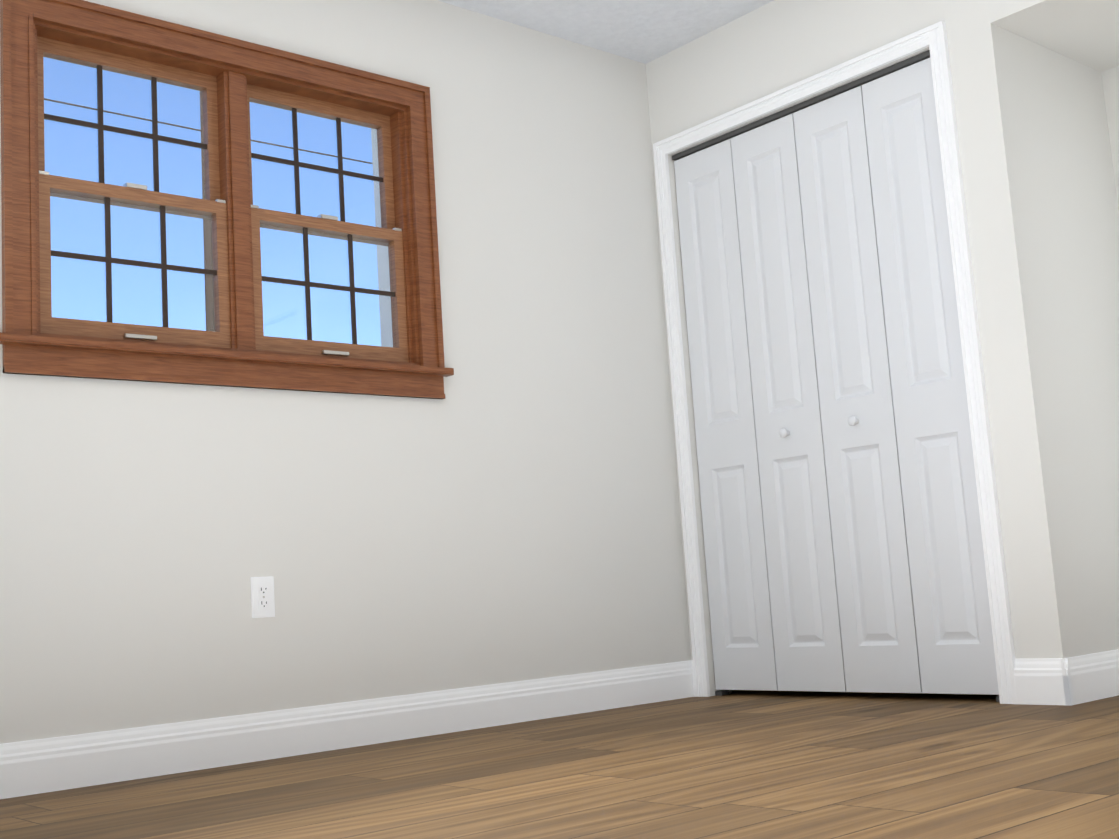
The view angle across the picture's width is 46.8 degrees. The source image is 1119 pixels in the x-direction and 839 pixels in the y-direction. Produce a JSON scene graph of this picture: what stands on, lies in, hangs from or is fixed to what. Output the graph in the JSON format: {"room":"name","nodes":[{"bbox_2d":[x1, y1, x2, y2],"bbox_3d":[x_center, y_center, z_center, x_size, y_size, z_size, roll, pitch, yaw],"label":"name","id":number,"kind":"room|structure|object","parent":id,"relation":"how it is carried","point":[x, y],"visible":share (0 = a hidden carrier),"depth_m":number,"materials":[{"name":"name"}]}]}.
{"room":"empty bedroom","nodes":[
{"label":"empty bedroom","id":0,"kind":"room"},
{"bbox_2d":[0,0,690,743],"bbox_3d":[-0.834,-0.235,3.965,4.735,2.440,0.200,3,-10,-41],"label":"wall","id":1,"kind":"structure","parent":0,"point":[506,510],"depth_m":4.12,"materials":[{"name":"paint"}]},
{"bbox_2d":[0,0,453,398],"bbox_3d":[-0.991,-0.600,3.879,1.418,1.052,0.266,3,-10,-41],"label":"window","id":2,"kind":"structure","parent":1,"relation":"in","point":[232,212],"depth_m":3.79,"materials":[{"name":"brown wood"}]},
{"bbox_2d":[251,576,274,617],"bbox_3d":[-0.843,0.505,3.676,0.070,0.115,0.008,3,-10,-41],"label":"electrical outlet","id":3,"kind":"object","parent":1,"relation":"attached to","point":[262,597],"visible":1,"depth_m":3.67,"materials":[{"name":"plastic"}]},
{"bbox_2d":[0,690,1118,838],"bbox_3d":[1.003,0.637,1.713,5.235,0.120,5.900,3,-10,-41],"label":"floor","id":4,"kind":"structure","parent":0,"point":[751,764],"depth_m":2.79,"materials":[{"name":"brown wood"}]},
{"bbox_2d":[438,0,773,63],"bbox_3d":[0.838,-1.895,2.053,5.235,0.120,5.900,3,-10,-41],"label":"ceiling","id":5,"kind":"structure","parent":0,"point":[645,31],"depth_m":4.66,"materials":[{"name":"white paint"}]},
{"bbox_2d":[646,0,1118,695],"bbox_3d":[2.445,-0.552,3.201,0.800,2.440,5.300,3,-10,-41],"label":"wall","id":6,"kind":"structure","parent":0,"point":[1036,92],"depth_m":3.99,"materials":[{"name":"paint"}]},
{"bbox_2d":[0,649,1118,798],"bbox_3d":[0.995,0.513,1.730,4.635,0.130,5.300,3,-10,-41],"label":"baseboard","id":7,"kind":"structure","parent":6,"relation":"attached to","point":[38,766],"depth_m":3.72,"materials":[{"name":"paint"}]},
{"bbox_2d":[653,21,1016,703],"bbox_3d":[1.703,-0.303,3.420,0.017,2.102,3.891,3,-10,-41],"label":"trim","id":8,"kind":"structure","parent":6,"relation":"attached to","point":[933,37],"depth_m":4.07,"materials":[{"name":"paint"}]},
{"bbox_2d":[672,50,999,701],"bbox_3d":[0.886,-0.087,4.413,0.078,2.042,1.166,3,-10,-41],"label":"bifold closet door","id":9,"kind":"structure","parent":6,"relation":"in","point":[843,544],"depth_m":4.36,"materials":[{"name":"paint"}]},
{"label":"outside","id":10,"kind":"structure","parent":0,"visible":0},
{"bbox_3d":[-14.512,5.833,31.112,80.000,0.100,59.790,3,-10,-41],"label":"ground","id":11,"kind":"structure","parent":10,"visible":0},
{"bbox_2d":[44,91,370,331],"bbox_3d":[-4.722,-1.614,17.469,36.001,9.750,0.150,3,-10,-41],"label":"pole","id":12,"kind":"object","parent":11,"relation":"on","point":[208,298],"depth_m":17.49,"materials":[{"name":"wood"}]}
]}

